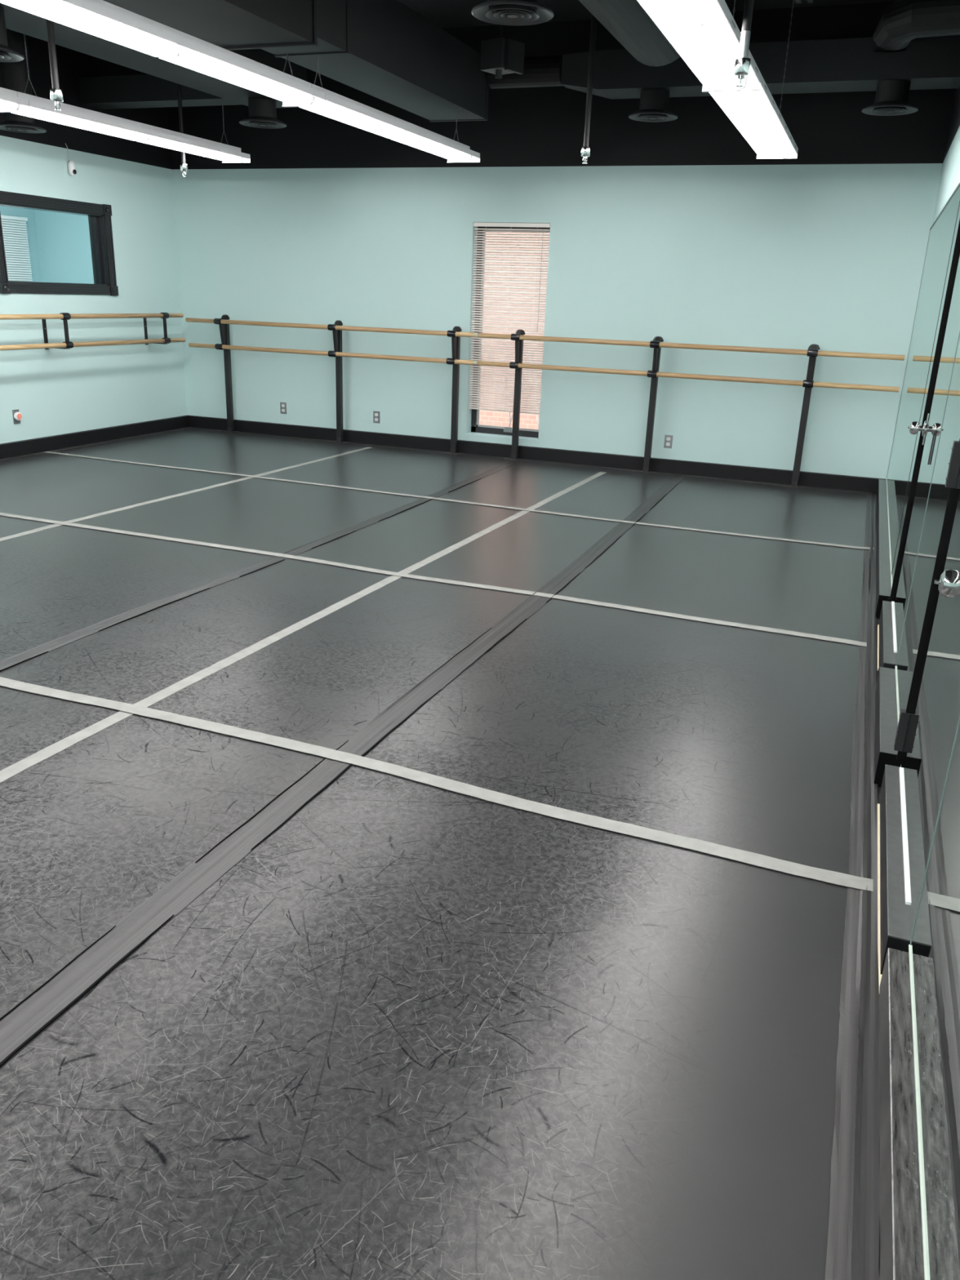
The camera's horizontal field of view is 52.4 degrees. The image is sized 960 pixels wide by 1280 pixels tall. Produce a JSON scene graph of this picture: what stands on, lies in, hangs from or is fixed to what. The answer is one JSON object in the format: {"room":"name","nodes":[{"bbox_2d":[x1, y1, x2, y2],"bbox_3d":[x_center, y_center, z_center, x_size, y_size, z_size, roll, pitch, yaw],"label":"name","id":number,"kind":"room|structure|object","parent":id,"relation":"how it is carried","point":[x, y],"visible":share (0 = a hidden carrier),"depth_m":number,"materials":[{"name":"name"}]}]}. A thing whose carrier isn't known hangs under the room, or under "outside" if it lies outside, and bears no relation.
{"room":"exercise studio","nodes":[
{"label":"exercise studio","id":0,"kind":"room"},
{"bbox_2d":[0,205,93,284],"bbox_3d":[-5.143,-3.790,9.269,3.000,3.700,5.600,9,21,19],"label":"window pane","id":1,"kind":"structure","parent":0,"point":[59,244],"depth_m":11.84,"materials":[{"name":"teal glass"}]},
{"bbox_2d":[0,214,32,281],"bbox_3d":[-5.751,-4.332,11.144,0.030,1.025,1.640,9,21,19],"label":"window blind","id":2,"kind":"object","parent":1,"relation":"attached to","point":[8,218],"visible":0.66,"depth_m":11.62,"materials":[{"name":"white plastic"}]},
{"bbox_2d":[0,35,186,444],"bbox_3d":[-5.218,-2.310,4.934,0.160,3.600,11.400,9,21,19],"label":"wall","id":3,"kind":"structure","parent":0,"point":[55,391],"depth_m":8.99,"materials":[{"name":"teal paint"}]},
{"bbox_2d":[12,408,20,424],"bbox_3d":[-3.980,-1.917,8.377,0.005,0.120,0.072,9,21,19],"label":"wall outlet","id":4,"kind":"object","parent":3,"relation":"attached to","point":[14,411],"visible":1,"depth_m":8.37,"materials":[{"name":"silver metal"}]},
{"bbox_2d":[13,412,22,420],"bbox_3d":[-3.960,-1.918,8.368,0.038,0.074,0.074,9,21,19],"label":"plug","id":5,"kind":"object","parent":4,"relation":"attached to","point":[17,415],"visible":1,"depth_m":8.35,"materials":[{"name":"white plastic"}]},
{"bbox_2d":[0,112,46,133],"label":"air vent","id":6,"kind":"object","parent":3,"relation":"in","point":[15,122],"depth_m":7.25,"materials":[{"name":"grey metal"}]},
{"bbox_2d":[41,312,73,349],"bbox_3d":[-3.676,-2.682,8.480,0.270,0.316,0.080,9,21,19],"label":"bracket","id":7,"kind":"object","parent":3,"relation":"attached to","point":[69,344],"visible":0.89,"depth_m":8.46,"materials":[{"name":"black metal"}]},
{"bbox_2d":[0,313,183,319],"bbox_3d":[-4.295,-2.188,6.636,0.041,0.041,7.200,9,21,19],"label":"barre","id":8,"kind":"object","parent":7,"relation":"attached to","point":[2,317],"visible":1,"depth_m":8.63,"materials":[{"name":"brown wood"}]},
{"bbox_2d":[0,191,118,295],"bbox_3d":[-3.745,-3.441,8.537,0.194,0.788,1.393,9,21,19],"label":"window","id":9,"kind":"structure","parent":3,"relation":"in","point":[100,217],"depth_m":8.73,"materials":[{"name":"black"}]},
{"bbox_2d":[65,143,76,175],"bbox_3d":[-3.549,-4.167,8.468,0.065,0.253,0.054,9,21,19],"label":"security camera","id":10,"kind":"object","parent":3,"relation":"attached to","point":[71,167],"visible":1,"depth_m":8.47,"materials":[{"name":"white plastic"}]},
{"bbox_2d":[0,415,188,458],"bbox_3d":[-5.192,-0.647,5.458,0.050,0.120,11.350,9,21,19],"label":"baseboard","id":11,"kind":"structure","parent":3,"relation":"attached to","point":[12,449],"depth_m":9.14,"materials":[{"name":"black paint"}]},
{"bbox_2d":[143,312,170,344],"bbox_3d":[-3.199,-3.079,9.651,0.270,0.316,0.080,9,21,19],"label":"bracket","id":12,"kind":"object","parent":3,"relation":"attached to","point":[166,315],"visible":0.9,"depth_m":9.63,"materials":[{"name":"black metal"}]},
{"bbox_2d":[0,337,185,351],"bbox_3d":[-4.301,-1.967,6.719,0.041,0.041,7.210,9,21,19],"label":"barre","id":13,"kind":"object","parent":12,"relation":"attached to","point":[31,346],"visible":1,"depth_m":8.69,"materials":[{"name":"brown wood"}]},
{"bbox_2d":[78,74,240,109],"bbox_3d":[-2.548,-4.673,8.296,1.890,0.200,0.280,9,21,19],"label":"air duct","id":14,"kind":"object","parent":3,"relation":"attached to","point":[142,91],"visible":0.5,"depth_m":8.32,"materials":[{"name":"black metal"}]},
{"bbox_2d":[0,2,306,107],"bbox_3d":[-2.965,-3.229,4.326,0.480,0.300,7.700,9,21,19],"label":"air duct","id":15,"kind":"object","parent":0,"point":[16,20],"visible":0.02,"depth_m":6.38,"materials":[{"name":"black metal"}]},
{"bbox_2d":[0,6,24,62],"bbox_3d":[-2.630,-3.233,5.184,0.360,0.231,0.360,9,21,19],"label":"air diffuser","id":16,"kind":"object","parent":15,"relation":"attached to","point":[7,54],"visible":1,"depth_m":5.18,"materials":[{"name":"grey metal"}]},
{"bbox_2d":[239,97,286,128],"bbox_3d":[-1.674,-4.055,7.515,0.360,0.171,0.360,9,21,19],"label":"air diffuser","id":17,"kind":"object","parent":15,"relation":"attached to","point":[262,112],"visible":1,"depth_m":7.43,"materials":[{"name":"grey metal"}]},
{"bbox_2d":[168,1,955,479],"bbox_3d":[0.227,-3.499,8.875,7.440,3.600,0.200,9,21,19],"label":"wall","id":18,"kind":"structure","parent":0,"point":[675,231],"depth_m":8.51,"materials":[{"name":"teal paint"}]},
{"bbox_2d":[280,401,286,413],"bbox_3d":[-2.026,-2.389,10.052,0.072,0.116,0.009,9,21,19],"label":"wall outlet","id":19,"kind":"object","parent":18,"relation":"attached to","point":[282,405],"visible":1,"depth_m":10.05,"materials":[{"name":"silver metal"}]},
{"bbox_2d":[373,410,379,422],"bbox_3d":[-1.029,-2.216,9.704,0.072,0.116,0.009,9,21,19],"label":"wall outlet","id":20,"kind":"object","parent":18,"relation":"attached to","point":[375,414],"visible":1,"depth_m":9.70,"materials":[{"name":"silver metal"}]},
{"bbox_2d":[466,226,550,440],"bbox_3d":[0.272,-2.845,9.058,0.726,1.887,0.167,9,21,19],"label":"window","id":21,"kind":"structure","parent":18,"relation":"in","point":[477,428],"depth_m":9.31,"materials":[{"name":"black"}]},
{"bbox_2d":[468,222,550,414],"bbox_3d":[0.253,-2.937,8.960,0.720,1.646,0.043,9,21,19],"label":"window blind","id":22,"kind":"object","parent":21,"relation":"attached to","point":[475,224],"visible":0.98,"depth_m":8.95,"materials":[{"name":"white plastic"}]},
{"bbox_2d":[186,414,886,493],"bbox_3d":[0.120,-1.823,9.345,7.040,0.120,0.050,9,21,19],"label":"baseboard","id":23,"kind":"structure","parent":18,"relation":"attached to","point":[596,459],"depth_m":9.10,"materials":[{"name":"black paint"}]},
{"bbox_2d":[663,434,672,448],"bbox_3d":[1.687,-1.778,8.745,0.072,0.116,0.009,9,21,19],"label":"wall outlet","id":24,"kind":"object","parent":18,"relation":"attached to","point":[668,438],"visible":1,"depth_m":8.74,"materials":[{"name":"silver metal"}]},
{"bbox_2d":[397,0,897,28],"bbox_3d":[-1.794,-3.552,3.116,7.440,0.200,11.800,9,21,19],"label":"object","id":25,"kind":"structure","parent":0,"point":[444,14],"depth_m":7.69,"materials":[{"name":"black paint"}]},
{"bbox_2d":[0,87,30,111],"bbox_3d":[-3.320,-3.471,4.822,0.274,1.153,2.398,9,21,19],"label":"fluorescent light","id":26,"kind":"object","parent":25,"relation":"hanging from","point":[9,100],"visible":1,"depth_m":5.97,"materials":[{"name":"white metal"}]},
{"bbox_2d":[0,28,32,95],"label":"ceiling vent","id":27,"kind":"object","parent":25,"relation":"in","point":[13,76],"depth_m":7.14,"materials":[{"name":"grey metal"}]},
{"bbox_2d":[45,18,63,111],"bbox_3d":[-2.069,-3.247,4.620,0.058,1.319,0.058,9,21,19],"label":"sprinkler","id":28,"kind":"object","parent":25,"relation":"hanging from","point":[56,94],"visible":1,"depth_m":4.77,"materials":[{"name":"silver metal"}]},
{"bbox_2d":[49,88,63,102],"bbox_3d":[-2.090,-2.689,4.818,0.058,0.056,0.058,9,21,19],"label":"cup","id":29,"kind":"object","parent":28,"relation":"on","point":[56,94],"depth_m":4.80,"materials":[{"name":"silver metal"}]},
{"bbox_2d":[0,34,250,163],"bbox_3d":[-2.455,-4.189,6.942,0.274,1.153,2.398,9,21,19],"label":"fluorescent light","id":30,"kind":"object","parent":25,"relation":"hanging from","point":[40,108],"visible":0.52,"depth_m":6.90,"materials":[{"name":"white plastic"}]},
{"bbox_2d":[177,83,187,177],"bbox_3d":[-2.382,-4.391,7.724,0.058,1.319,0.058,9,21,19],"label":"sprinkler","id":31,"kind":"object","parent":25,"relation":"hanging from","point":[184,166],"visible":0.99,"depth_m":7.80,"materials":[{"name":"silver metal"}]},
{"bbox_2d":[180,164,187,172],"bbox_3d":[-2.404,-3.833,7.922,0.058,0.056,0.058,9,21,19],"label":"cup","id":32,"kind":"object","parent":31,"relation":"on","point":[184,167],"depth_m":7.90,"materials":[{"name":"silver metal"}]},
{"bbox_2d":[103,0,317,50],"bbox_3d":[-2.107,-2.632,2.792,0.690,0.560,5.250,9,21,19],"label":"air duct","id":33,"kind":"object","parent":25,"relation":"attached to","point":[228,24],"visible":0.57,"depth_m":4.79,"materials":[{"name":"black metal"}]},
{"bbox_2d":[0,0,325,106],"bbox_3d":[-1.421,-2.761,4.413,0.274,0.224,2.398,9,21,19],"label":"fluorescent light","id":34,"kind":"object","parent":33,"relation":"hanging from","point":[102,19],"visible":1,"depth_m":4.39,"materials":[{"name":"white plastic"}]},
{"bbox_2d":[262,0,488,121],"bbox_3d":[-0.634,-3.797,6.277,0.474,0.419,2.657,9,21,19],"label":"air duct","id":35,"kind":"object","parent":33,"relation":"attached to","point":[386,51],"visible":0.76,"depth_m":6.15,"materials":[{"name":"black metal"}]},
{"bbox_2d":[487,54,563,88],"bbox_3d":[0.351,-4.233,7.274,0.560,0.200,0.200,9,21,19],"label":"air duct","id":36,"kind":"object","parent":35,"relation":"attached to","point":[544,70],"visible":0.64,"depth_m":7.18,"materials":[{"name":"black metal"}]},
{"bbox_2d":[288,55,479,162],"bbox_3d":[-0.555,-3.508,6.523,0.274,0.285,2.398,9,21,19],"label":"fluorescent light","id":37,"kind":"object","parent":25,"relation":"hanging from","point":[340,108],"visible":0.93,"depth_m":6.35,"materials":[{"name":"white plastic"}]},
{"bbox_2d":[480,24,524,79],"bbox_3d":[0.157,-4.086,6.326,0.215,0.797,0.190,18,25,38],"label":"sensor box","id":38,"kind":"object","parent":25,"relation":"hanging from","point":[500,55],"visible":1,"depth_m":6.36,"materials":[{"name":"grey metal"}]},
{"bbox_2d":[581,14,596,164],"bbox_3d":[0.688,-3.637,5.958,0.058,1.319,0.058,9,21,19],"label":"sprinkler","id":39,"kind":"object","parent":25,"relation":"hanging from","point":[585,150],"visible":1,"depth_m":6.03,"materials":[{"name":"silver metal"}]},
{"bbox_2d":[581,146,590,156],"bbox_3d":[0.667,-3.079,6.156,0.058,0.056,0.058,9,21,19],"label":"cup","id":40,"kind":"object","parent":39,"relation":"on","point":[585,151],"depth_m":6.13,"materials":[{"name":"silver metal"}]},
{"bbox_2d":[578,0,679,66],"bbox_3d":[-0.150,-2.860,3.048,0.480,0.480,7.250,9,21,19],"label":"air duct","id":41,"kind":"object","parent":25,"relation":"attached to","point":[626,20],"visible":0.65,"depth_m":5.55,"materials":[{"name":"black metal"}]},
{"bbox_2d":[471,0,554,26],"bbox_3d":[0.147,-2.860,4.212,0.360,0.296,0.360,9,21,19],"label":"air diffuser","id":42,"kind":"object","parent":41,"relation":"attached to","point":[503,12],"visible":1,"depth_m":4.25,"materials":[{"name":"grey metal"}]},
{"bbox_2d":[636,0,761,91],"bbox_3d":[0.795,-2.825,3.442,0.274,1.153,2.398,9,21,19],"label":"fluorescent light","id":43,"kind":"object","parent":25,"relation":"hanging from","point":[705,34],"visible":0.96,"depth_m":3.91,"materials":[{"name":"white plastic"}]},
{"bbox_2d":[733,0,754,87],"bbox_3d":[1.018,-2.737,3.514,0.058,1.319,0.058,9,21,19],"label":"sprinkler","id":44,"kind":"object","parent":25,"relation":"hanging from","point":[742,64],"visible":1,"depth_m":3.68,"materials":[{"name":"silver metal"}]},
{"bbox_2d":[733,57,751,75],"bbox_3d":[0.997,-2.179,3.711,0.058,0.056,0.058,9,21,19],"label":"cup","id":45,"kind":"object","parent":44,"relation":"on","point":[742,64],"depth_m":3.69,"materials":[{"name":"silver metal"}]},
{"bbox_2d":[702,0,798,159],"bbox_3d":[1.660,-3.544,5.562,0.274,1.153,2.398,9,21,19],"label":"fluorescent light","id":46,"kind":"object","parent":25,"relation":"hanging from","point":[755,113],"visible":0.74,"depth_m":5.65,"materials":[{"name":"white plastic"}]},
{"bbox_2d":[860,618,880,1271],"bbox_3d":[-1.929,-0.011,4.372,7.440,0.120,11.800,9,21,19],"label":"floor","id":47,"kind":"structure","parent":0,"point":[877,620],"depth_m":4.20,"materials":[{"name":"black paint"}]},
{"bbox_2d":[0,427,375,537],"bbox_3d":[-4.101,-0.422,5.115,2.265,0.003,11.295,9,21,19],"label":"floor strip","id":48,"kind":"object","parent":47,"relation":"on","point":[45,486],"visible":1,"depth_m":8.00,"materials":[{"name":"grey rubber"}]},
{"bbox_2d":[0,427,188,460],"bbox_3d":[-4.542,-1.086,6.935,0.054,0.002,7.890,9,21,19],"label":"tape","id":49,"kind":"object","parent":48,"relation":"on","point":[181,428],"visible":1,"depth_m":9.12,"materials":[{"name":"black plastic"}]},
{"bbox_2d":[213,314,239,432],"bbox_3d":[-2.607,-2.716,9.990,0.170,1.168,0.198,9,21,19],"label":"post","id":50,"kind":"object","parent":48,"relation":"on","point":[224,328],"visible":0.87,"depth_m":10.00,"materials":[{"name":"black metal"}]},
{"bbox_2d":[327,320,348,444],"bbox_3d":[-1.403,-2.519,9.566,0.170,1.168,0.198,9,21,19],"label":"post","id":51,"kind":"object","parent":48,"relation":"on","point":[337,334],"visible":0.92,"depth_m":9.57,"materials":[{"name":"black metal"}]},
{"bbox_2d":[0,512,866,646],"bbox_3d":[-1.383,-0.524,5.678,6.866,0.001,0.087,10,21,20],"label":"tape","id":52,"kind":"object","parent":48,"relation":"on","point":[357,567],"visible":1,"depth_m":5.17,"materials":[{"name":"white plastic"}]},
{"bbox_2d":[0,676,873,891],"bbox_3d":[-2.114,0.101,3.835,6.907,0.001,0.119,10,21,21],"label":"tape","id":53,"kind":"object","parent":48,"relation":"on","point":[748,857],"visible":1,"depth_m":3.02,"materials":[{"name":"white plastic"}]},
{"bbox_2d":[44,451,874,549],"bbox_3d":[-0.650,-1.115,7.425,6.924,0.001,0.129,10,21,20],"label":"tape","id":54,"kind":"object","parent":48,"relation":"on","point":[252,476],"visible":1,"depth_m":7.14,"materials":[{"name":"white plastic"}]},
{"bbox_2d":[0,445,513,660],"bbox_3d":[-2.513,-0.163,4.555,1.722,0.003,11.320,10,21,20],"label":"floor strip","id":55,"kind":"object","parent":47,"relation":"on","point":[56,582],"visible":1,"depth_m":5.94,"materials":[{"name":"grey rubber"}]},
{"bbox_2d":[0,446,372,541],"bbox_3d":[-3.083,-0.380,5.100,0.082,0.001,10.281,10,21,21],"label":"tape","id":56,"kind":"object","parent":55,"relation":"on","point":[40,529],"visible":1,"depth_m":6.97,"materials":[{"name":"white plastic"}]},
{"bbox_2d":[444,326,463,454],"bbox_3d":[-0.249,-2.331,9.159,0.170,1.168,0.198,9,21,19],"label":"post","id":57,"kind":"object","parent":55,"relation":"on","point":[455,340],"visible":0.97,"depth_m":9.17,"materials":[{"name":"black metal"}]},
{"bbox_2d":[185,317,475,337],"bbox_3d":[-1.508,-3.004,9.366,3.143,0.041,0.041,9,21,19],"label":"barre","id":58,"kind":"object","parent":57,"relation":"attached to","point":[187,319],"visible":1,"depth_m":9.30,"materials":[{"name":"brown wood"}]},
{"bbox_2d":[188,342,474,364],"bbox_3d":[-1.507,-2.774,9.443,3.123,0.041,0.041,9,21,19],"label":"barre","id":59,"kind":"object","parent":57,"relation":"attached to","point":[190,344],"visible":1,"depth_m":9.38,"materials":[{"name":"brown wood"}]},
{"bbox_2d":[505,328,524,460],"bbox_3d":[0.327,-2.237,8.956,0.170,1.168,0.198,9,21,19],"label":"post","id":60,"kind":"object","parent":55,"relation":"on","point":[518,343],"visible":0.94,"depth_m":8.97,"materials":[{"name":"black metal"}]},
{"bbox_2d":[186,426,870,493],"bbox_3d":[0.075,-1.757,9.324,6.870,0.002,0.056,9,21,19],"label":"tape","id":61,"kind":"object","parent":55,"relation":"on","point":[187,427],"visible":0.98,"depth_m":9.09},
{"bbox_2d":[0,460,675,1017],"bbox_3d":[-0.994,0.085,4.020,1.689,0.003,11.295,9,21,19],"label":"floor strip","id":62,"kind":"object","parent":47,"relation":"on","point":[93,829],"visible":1,"depth_m":3.74,"materials":[{"name":"grey rubber"}]},
{"bbox_2d":[0,459,524,671],"bbox_3d":[-1.608,-0.110,4.490,0.129,0.005,10.702,10,21,20],"label":"tape","id":63,"kind":"object","parent":62,"relation":"on","point":[7,663],"visible":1,"depth_m":4.99,"materials":[{"name":"black"}]},
{"bbox_2d":[0,471,605,782],"bbox_3d":[-0.953,0.041,4.140,0.109,0.001,10.466,10,21,21],"label":"tape","id":64,"kind":"object","parent":62,"relation":"on","point":[8,772],"visible":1,"depth_m":4.04,"materials":[{"name":"white plastic"}]},
{"bbox_2d":[635,336,663,473],"bbox_3d":[1.498,-2.047,8.543,0.170,1.168,0.198,9,21,19],"label":"post","id":65,"kind":"object","parent":62,"relation":"on","point":[655,344],"visible":0.98,"depth_m":8.55,"materials":[{"name":"black metal"}]},
{"bbox_2d":[477,333,905,360],"bbox_3d":[1.659,-2.488,8.249,3.591,0.041,0.041,9,21,19],"label":"barre","id":66,"kind":"object","parent":65,"relation":"attached to","point":[692,346],"visible":1,"depth_m":8.16,"materials":[{"name":"brown wood"}]},
{"bbox_2d":[0,475,871,1279],"bbox_3d":[0.514,0.330,3.488,1.619,0.003,11.295,9,21,19],"label":"floor strip","id":67,"kind":"object","parent":47,"relation":"on","point":[418,1030],"visible":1,"depth_m":2.14,"materials":[{"name":"grey rubber"}]},
{"bbox_2d":[0,474,686,1067],"bbox_3d":[-0.131,0.130,3.969,0.155,0.008,10.700,9,21,19],"label":"tape","id":68,"kind":"object","parent":67,"relation":"on","point":[26,1020],"visible":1,"depth_m":2.69,"materials":[{"name":"black plastic"}]},
{"bbox_2d":[783,343,819,488],"bbox_3d":[2.695,-1.851,8.121,0.170,1.168,0.198,9,21,19],"label":"post","id":69,"kind":"object","parent":67,"relation":"on","point":[812,352],"visible":1,"depth_m":8.13,"materials":[{"name":"black metal"}]},
{"bbox_2d":[476,360,899,391],"bbox_3d":[1.650,-2.259,8.330,3.591,0.041,0.041,9,21,19],"label":"barre","id":70,"kind":"object","parent":69,"relation":"attached to","point":[747,380],"visible":1,"depth_m":8.24,"materials":[{"name":"brown wood"}]},
{"bbox_2d":[824,492,871,1279],"bbox_3d":[1.275,0.428,3.282,0.053,0.006,11.120,9,21,19],"label":"tape","id":71,"kind":"object","parent":67,"relation":"on","point":[839,1242],"visible":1,"depth_m":2.11,"materials":[{"name":"grey plastic"}]},
{"bbox_2d":[851,492,879,1279],"bbox_3d":[1.309,0.430,3.269,0.057,0.007,11.120,9,21,19],"label":"tape","id":72,"kind":"object","parent":47,"relation":"on","point":[865,1223],"visible":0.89,"depth_m":2.09,"materials":[{"name":"grey plastic"}]},
{"bbox_2d":[877,624,879,671],"bbox_3d":[1.823,0.028,4.468,0.006,0.013,0.650,9,21,19],"label":"threshold","id":73,"kind":"object","parent":47,"relation":"on","point":[877,624],"visible":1,"depth_m":4.44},
{"bbox_2d":[877,803,882,986],"bbox_3d":[1.063,0.661,2.598,0.011,0.013,0.980,9,21,19],"label":"threshold","id":74,"kind":"object","parent":47,"relation":"on","point":[878,805],"visible":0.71,"depth_m":2.58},
{"bbox_2d":[900,85,959,767],"bbox_3d":[1.515,-1.212,2.560,0.194,3.600,11.400,9,21,19],"label":"wall","id":75,"kind":"structure","parent":0,"point":[949,180],"depth_m":6.40,"materials":[{"name":"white paint"}]},
{"bbox_2d":[560,34,959,99],"bbox_3d":[1.936,-4.025,6.874,2.700,0.250,0.450,9,21,19],"label":"air duct","id":76,"kind":"object","parent":75,"relation":"attached to","point":[842,64],"visible":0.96,"depth_m":6.66,"materials":[{"name":"black metal"}]},
{"bbox_2d":[628,88,677,121],"bbox_3d":[1.276,-3.917,7.151,0.360,0.176,0.360,9,21,19],"label":"air diffuser","id":77,"kind":"object","parent":76,"relation":"attached to","point":[654,103],"visible":1,"depth_m":7.07,"materials":[{"name":"grey metal"}]},
{"bbox_2d":[861,79,918,115],"bbox_3d":[2.777,-3.658,6.582,0.360,0.176,0.360,9,21,19],"label":"air diffuser","id":78,"kind":"object","parent":76,"relation":"attached to","point":[891,96],"visible":1,"depth_m":6.50,"materials":[{"name":"grey metal"}]},
{"bbox_2d":[875,484,879,610],"bbox_3d":[2.691,-0.721,6.520,0.066,0.116,3.750,9,21,19],"label":"baseboard","id":79,"kind":"structure","parent":75,"relation":"attached to","point":[877,490],"depth_m":5.97,"materials":[{"name":"black paint"}]},
{"bbox_2d":[875,595,889,618],"bbox_3d":[2.013,-0.161,4.860,0.067,0.121,0.006,9,21,19],"label":"trim","id":80,"kind":"structure","parent":75,"relation":"attached to","point":[882,597],"depth_m":4.86,"materials":[{"name":"black metal"}]},
{"bbox_2d":[878,479,891,595],"bbox_3d":[2.693,-0.778,6.500,0.067,0.004,3.750,9,21,19],"label":"trim","id":81,"kind":"structure","parent":75,"relation":"attached to","point":[885,583],"depth_m":5.89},
{"bbox_2d":[874,668,901,778],"bbox_3d":[1.467,0.296,3.518,0.066,0.116,0.845,9,21,19],"label":"trim","id":82,"kind":"structure","parent":75,"relation":"attached to","point":[877,687],"depth_m":3.49,"materials":[{"name":"black paint"}]},
{"bbox_2d":[874,751,901,786],"bbox_3d":[1.312,0.421,3.142,0.067,0.121,0.006,9,21,19],"label":"trim","id":83,"kind":"structure","parent":75,"relation":"attached to","point":[884,758],"depth_m":3.13,"materials":[{"name":"black metal"}]},
{"bbox_2d":[879,666,897,754],"bbox_3d":[1.469,0.240,3.498,0.067,0.004,0.845,9,21,19],"label":"trim","id":84,"kind":"structure","parent":75,"relation":"attached to","point":[888,702],"depth_m":3.46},
{"bbox_2d":[879,947,924,1279],"bbox_3d":[0.108,1.430,0.167,0.053,0.120,4.575,9,21,19],"label":"trim","id":85,"kind":"structure","parent":75,"relation":"attached to","point":[900,1230],"depth_m":1.71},
{"bbox_2d":[872,0,959,53],"bbox_3d":[2.624,-3.655,5.756,0.338,0.292,0.656,-16,26,-41],"label":"air duct","id":86,"kind":"object","parent":75,"relation":"attached to","point":[902,21],"visible":1,"depth_m":5.68,"materials":[{"name":"black metal"}]},
{"bbox_2d":[879,219,959,669],"bbox_3d":[1.848,-0.919,4.058,0.080,2.049,1.011,9,21,19],"label":"mirror","id":87,"kind":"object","parent":75,"relation":"in","point":[893,611],"depth_m":4.17,"materials":[{"name":"glass"}]},
{"bbox_2d":[927,430,935,464],"bbox_3d":[1.783,-0.761,3.854,0.005,0.135,0.020,9,21,19],"label":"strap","id":88,"kind":"object","parent":87,"relation":"hanging from","point":[933,437],"visible":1,"depth_m":3.85,"materials":[{"name":"black"}]},
{"bbox_2d":[880,439,959,974],"bbox_3d":[1.148,-0.342,2.353,0.090,2.049,1.028,9,21,19],"label":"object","id":89,"kind":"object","parent":75,"relation":"in","point":[911,793],"depth_m":2.50,"materials":[{"name":"glass"}]},
{"bbox_2d":[901,467,959,940],"bbox_3d":[1.184,-0.378,2.311,0.006,1.932,0.994,9,21,19],"label":"mirror","id":90,"kind":"object","parent":89,"relation":"on","point":[931,717],"depth_m":2.49,"materials":[{"name":"glass"}]},
{"bbox_2d":[886,182,959,573],"bbox_3d":[2.844,-1.764,6.386,0.010,1.941,3.346,9,21,19],"label":"mirror panel","id":91,"kind":"object","parent":75,"relation":"attached to","point":[941,232],"visible":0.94,"depth_m":5.93,"materials":[{"name":"clear glass"}]},
{"bbox_2d":[890,200,959,587],"bbox_3d":[2.155,-1.191,4.695,0.010,1.941,0.478,9,21,19],"label":"mirror panel","id":92,"kind":"object","parent":75,"relation":"attached to","point":[957,219],"visible":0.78,"depth_m":4.80,"materials":[{"name":"clear glass"}]},
{"bbox_2d":[895,331,959,723],"bbox_3d":[1.532,-0.673,3.167,0.010,1.941,0.898,9,21,19],"label":"mirror panel","id":93,"kind":"object","parent":75,"relation":"attached to","point":[938,495],"visible":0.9,"depth_m":3.35,"materials":[{"name":"clear glass"}]},
{"bbox_2d":[908,715,959,1279],"bbox_3d":[0.566,0.129,0.799,0.010,1.941,2.398,9,21,19],"label":"mirror panel","id":94,"kind":"object","parent":75,"relation":"attached to","point":[934,948],"visible":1,"depth_m":1.67,"materials":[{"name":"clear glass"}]},
{"label":"outside","id":95,"kind":"structure","parent":0,"visible":0},
{"bbox_2d":[479,232,549,429],"bbox_3d":[-1.118,-4.914,13.472,19.000,6.100,0.200,9,21,19],"label":"brick wall","id":96,"kind":"structure","parent":95,"point":[495,418],"depth_m":12.93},
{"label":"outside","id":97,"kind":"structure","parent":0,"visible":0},
{"bbox_3d":[-1.905,-2.345,12.428,19.000,0.100,3.750,9,21,19],"label":"ground","id":98,"kind":"structure","parent":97,"visible":0},
{"bbox_2d":[482,340,542,429],"bbox_3d":[0.055,-2.902,11.529,3.652,1.677,1.110,8,20,15],"label":"shrub","id":99,"kind":"object","parent":98,"relation":"on","point":[537,415],"visible":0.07,"depth_m":11.32,"materials":[{"name":"white plant"}]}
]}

